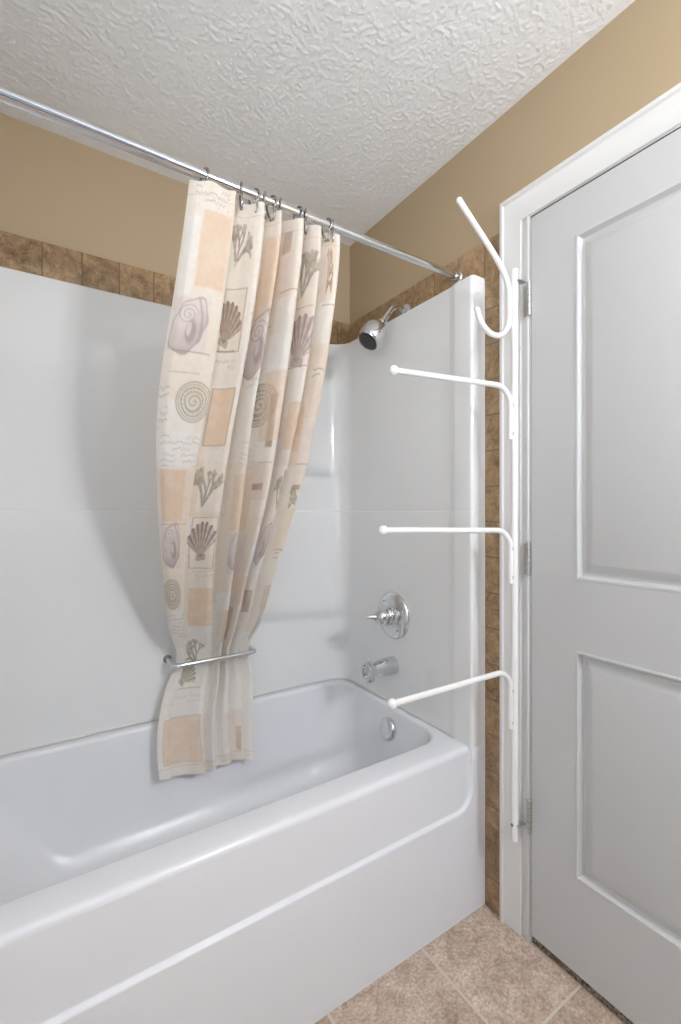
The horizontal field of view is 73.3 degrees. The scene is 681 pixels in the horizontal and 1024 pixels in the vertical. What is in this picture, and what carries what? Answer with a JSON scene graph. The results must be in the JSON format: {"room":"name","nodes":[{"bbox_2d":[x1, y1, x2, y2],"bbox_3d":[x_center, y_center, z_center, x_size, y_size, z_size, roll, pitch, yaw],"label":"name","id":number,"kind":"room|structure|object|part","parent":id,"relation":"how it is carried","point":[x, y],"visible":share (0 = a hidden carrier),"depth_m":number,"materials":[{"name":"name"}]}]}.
{"room":"bathroom","nodes":[
{"label":"bathroom","id":0,"kind":"room"},
{"bbox_2d":[0,113,349,323],"bbox_3d":[-0.629,0.012,1.703,1.736,2.436,0.100,0,0,-33],"label":"wall","id":1,"kind":"structure","parent":0,"point":[55,189],"depth_m":1.51,"materials":[{"name":"beige paint"}]},
{"bbox_2d":[0,230,348,343],"bbox_3d":[-0.602,-0.786,1.656,1.528,0.123,0.006,0,0,-33],"label":"trim","id":2,"kind":"structure","parent":1,"relation":"attached to","point":[17,252],"depth_m":1.50,"materials":[{"name":"brown tile"}]},
{"bbox_2d":[0,266,484,755],"bbox_3d":[-0.393,-0.004,1.341,1.533,1.455,0.762,0,0,-33],"label":"tub surround","id":3,"kind":"object","parent":1,"relation":"attached to","point":[85,637],"visible":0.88,"depth_m":1.52,"materials":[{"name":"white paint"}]},
{"bbox_2d":[163,645,256,668],"bbox_3d":[-0.458,0.516,1.649,0.320,0.032,0.108,0,0,-33],"label":"tieback","id":4,"kind":"object","parent":3,"relation":"attached to","point":[167,659],"visible":0.85,"depth_m":1.60,"materials":[{"name":"silver metal"}]},
{"bbox_3d":[-0.393,-0.365,1.341,1.533,0.733,0.761,0,0,-33],"label":"panel","id":5,"kind":"part","parent":3,"relation":"part of","materials":[{"name":"white plastic"}]},
{"bbox_3d":[-0.393,0.359,1.341,1.533,0.727,0.762,0,0,-33],"label":"panel","id":6,"kind":"part","parent":3,"relation":"part of","materials":[{"name":"white plastic"}]},
{"bbox_2d":[361,656,398,682],"bbox_3d":[0.146,0.572,1.686,0.130,0.082,0.067,0,0,-33],"label":"tub spout","id":7,"kind":"object","parent":3,"relation":"attached to","point":[387,666],"visible":1,"depth_m":1.67,"materials":[{"name":"silver metal"}]},
{"bbox_2d":[367,592,409,638],"bbox_3d":[0.155,0.388,1.692,0.107,0.176,0.176,0,0,-33],"label":"shower valve","id":8,"kind":"object","parent":3,"relation":"attached to","point":[392,614],"visible":1,"depth_m":1.68,"materials":[{"name":"silver metal"}]},
{"bbox_3d":[0.139,0.388,1.681,0.067,0.062,0.062,0,0,-33],"label":"handle","id":9,"kind":"part","parent":8,"relation":"part of","materials":[{"name":"silver metal"}]},
{"bbox_2d":[0,0,634,245],"bbox_3d":[0.136,-1.255,0.531,1.578,0.101,2.742,0,0,-33],"label":"ceiling","id":10,"kind":"structure","parent":0,"point":[337,110],"depth_m":1.26,"materials":[{"name":"white paint"}]},
{"bbox_2d":[314,904,625,1023],"bbox_3d":[0.513,1.280,0.776,2.636,0.100,2.900,0,0,-33],"label":"floor","id":11,"kind":"structure","parent":0,"point":[479,970],"depth_m":1.18,"materials":[{"name":"tile"}]},
{"bbox_2d":[0,679,484,1023],"bbox_3d":[-0.392,0.977,1.341,1.532,0.507,0.761,0,0,-33],"label":"bathtub","id":12,"kind":"object","parent":11,"relation":"on","point":[277,886],"visible":0.99,"depth_m":1.19,"materials":[{"name":"white plastic"}]},
{"bbox_3d":[0.173,0.798,1.682,0.025,0.080,0.080,0,0,-33],"label":"overflow plate","id":13,"kind":"part","parent":12,"relation":"part of","materials":[{"name":"silver metal"}]},
{"bbox_2d":[532,937,633,1023],"bbox_3d":[0.822,1.223,1.034,0.156,0.018,0.765,0,0,-33],"label":"threshold","id":14,"kind":"object","parent":11,"relation":"on","point":[550,954],"depth_m":1.19,"materials":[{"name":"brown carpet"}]},
{"bbox_2d":[350,0,680,323],"bbox_3d":[0.821,0.012,0.977,0.100,2.436,2.700,0,0,-33],"label":"wall","id":15,"kind":"structure","parent":0,"point":[633,60],"depth_m":1.33,"materials":[{"name":"beige paint"}]},
{"bbox_2d":[358,304,410,350],"bbox_3d":[0.165,-0.692,1.691,0.214,0.203,0.109,0,0,-33],"label":"shower","id":16,"kind":"object","parent":15,"relation":"attached to","point":[373,333],"visible":0.95,"depth_m":1.65,"materials":[{"name":"silver metal"}]},
{"bbox_3d":[0.199,-0.736,1.720,0.124,0.094,0.020,0,0,-33],"label":"arm","id":17,"kind":"part","parent":16,"relation":"part of","materials":[{"name":"silver metal"}]},
{"bbox_2d":[349,233,499,342],"bbox_3d":[0.264,-0.786,1.733,0.006,0.123,0.823,0,0,-33],"label":"trim","id":18,"kind":"structure","parent":15,"relation":"attached to","point":[478,261],"depth_m":1.61,"materials":[{"name":"brown tile"}]},
{"bbox_2d":[485,274,499,916],"bbox_3d":[0.472,0.253,1.413,0.006,1.954,0.060,0,0,-33],"label":"trim","id":19,"kind":"structure","parent":15,"relation":"attached to","point":[492,285],"depth_m":1.41,"materials":[{"name":"brown ceramic"}]},
{"bbox_2d":[500,82,680,941],"bbox_3d":[0.788,0.182,1.021,0.106,2.096,0.816,0,0,-33],"label":"trim","id":20,"kind":"structure","parent":15,"relation":"attached to","point":[526,223],"depth_m":1.31,"materials":[{"name":"white paint"}]},
{"bbox_2d":[378,197,525,841],"bbox_3d":[0.305,0.056,1.207,0.479,1.748,0.069,0,0,-30],"label":"rack","id":21,"kind":"object","parent":20,"relation":"attached to","point":[511,288],"visible":1,"depth_m":1.29,"materials":[{"name":"white metal"}]},
{"bbox_3d":[0.296,0.119,1.203,0.436,0.166,0.015,0,0,-27],"label":"swing arm","id":22,"kind":"part","parent":21,"relation":"part of","materials":[{"name":"white metal"}]},
{"bbox_3d":[0.305,0.527,1.189,0.434,0.172,0.016,0,0,-32],"label":"swing arm","id":23,"kind":"part","parent":21,"relation":"part of","materials":[{"name":"white metal"}]},
{"bbox_3d":[0.311,-0.283,1.217,0.397,0.157,0.015,0,0,-26],"label":"swing arm","id":24,"kind":"part","parent":21,"relation":"part of","materials":[{"name":"white metal"}]},
{"bbox_2d":[523,128,680,1023],"bbox_3d":[0.752,0.183,1.002,0.049,2.042,0.781,0,0,-33],"label":"door","id":25,"kind":"structure","parent":15,"relation":"in","point":[602,297],"depth_m":1.12,"materials":[{"name":"grey paint"}]},
{"bbox_2d":[531,126,680,217],"bbox_3d":[0.765,0.183,0.997,0.030,2.054,0.766,0,0,-33],"label":"trim","id":26,"kind":"structure","parent":15,"relation":"attached to","point":[680,126],"depth_m":1.12,"materials":[{"name":"grey"}]},
{"bbox_3d":[-0.550,0.012,0.083,0.100,2.436,2.700,0,0,-33],"label":"wall","id":27,"kind":"structure","parent":0,"visible":0},
{"bbox_2d":[0,85,462,282],"bbox_3d":[-0.247,-0.782,1.110,1.528,0.038,0.038,0,0,-33],"label":"shower curtain rod","id":28,"kind":"object","parent":27,"relation":"attached to","point":[9,97],"visible":0.88,"depth_m":1.02,"materials":[{"name":"silver metal"}]},
{"bbox_2d":[199,167,209,180],"bbox_3d":[-0.316,-0.768,1.065,0.038,0.064,0.008,0,0,37],"label":"curtain hook","id":29,"kind":"object","parent":28,"relation":"hanging from","point":[206,168],"visible":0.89,"depth_m":1.05,"materials":[{"name":"grey metal"}]},
{"bbox_2d":[239,181,242,209],"bbox_3d":[-0.242,-0.768,1.114,0.008,0.064,0.038,0,0,-22],"label":"curtain hook","id":30,"kind":"object","parent":28,"relation":"hanging from","point":[241,182],"visible":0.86,"depth_m":1.10,"materials":[{"name":"silver metal"}]},
{"bbox_2d":[248,188,260,212],"bbox_3d":[-0.212,-0.768,1.133,0.038,0.064,0.008,0,0,28],"label":"curtain hook","id":31,"kind":"object","parent":28,"relation":"hanging from","point":[257,189],"visible":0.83,"depth_m":1.13,"materials":[{"name":"silver metal"}]},
{"bbox_2d":[264,191,266,218],"bbox_3d":[-0.190,-0.768,1.147,0.008,0.064,0.038,0,0,-13],"label":"curtain hook","id":32,"kind":"object","parent":28,"relation":"hanging from","point":[264,191],"visible":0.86,"depth_m":1.14,"materials":[{"name":"silver metal"}]},
{"bbox_2d":[156,179,339,779],"bbox_3d":[-0.347,0.067,1.384,0.449,1.668,0.609,0,0,-33],"label":"shower curtain","id":33,"kind":"object","parent":32,"relation":"hanging from","point":[245,356],"visible":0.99,"depth_m":1.27,"materials":[{"name":"fabric"}]},
{"bbox_2d":[266,195,277,221],"bbox_3d":[-0.174,-0.768,1.158,0.038,0.064,0.008,0,0,31],"label":"curtain hook","id":34,"kind":"object","parent":28,"relation":"hanging from","point":[274,196],"visible":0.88,"depth_m":1.15,"materials":[{"name":"silver metal"}]},
{"bbox_2d":[293,206,302,218],"bbox_3d":[-0.111,-0.768,1.199,0.038,0.064,0.008,0,0,40],"label":"curtain hook","id":35,"kind":"object","parent":28,"relation":"hanging from","point":[301,207],"visible":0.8,"depth_m":1.19,"materials":[{"name":"silver metal"}]},
{"bbox_2d":[304,208,306,234],"bbox_3d":[-0.092,-0.768,1.211,0.008,0.064,0.038,0,0,-10],"label":"curtain hook","id":36,"kind":"object","parent":28,"relation":"hanging from","point":[305,209],"visible":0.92,"depth_m":1.20,"materials":[{"name":"silver metal"}]},
{"bbox_2d":[321,218,332,241],"bbox_3d":[-0.037,-0.768,1.247,0.038,0.064,0.008,0,0,28],"label":"curtain hook","id":37,"kind":"object","parent":28,"relation":"hanging from","point":[330,219],"visible":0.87,"depth_m":1.24,"materials":[{"name":"silver metal"}]},
{"bbox_2d":[332,219,333,241],"bbox_3d":[-0.021,-0.768,1.257,0.008,0.064,0.038,0,0,-5],"label":"curtain hook","id":38,"kind":"object","parent":28,"relation":"hanging from","point":[332,219],"visible":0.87,"depth_m":1.25,"materials":[{"name":"silver metal"}]}
]}

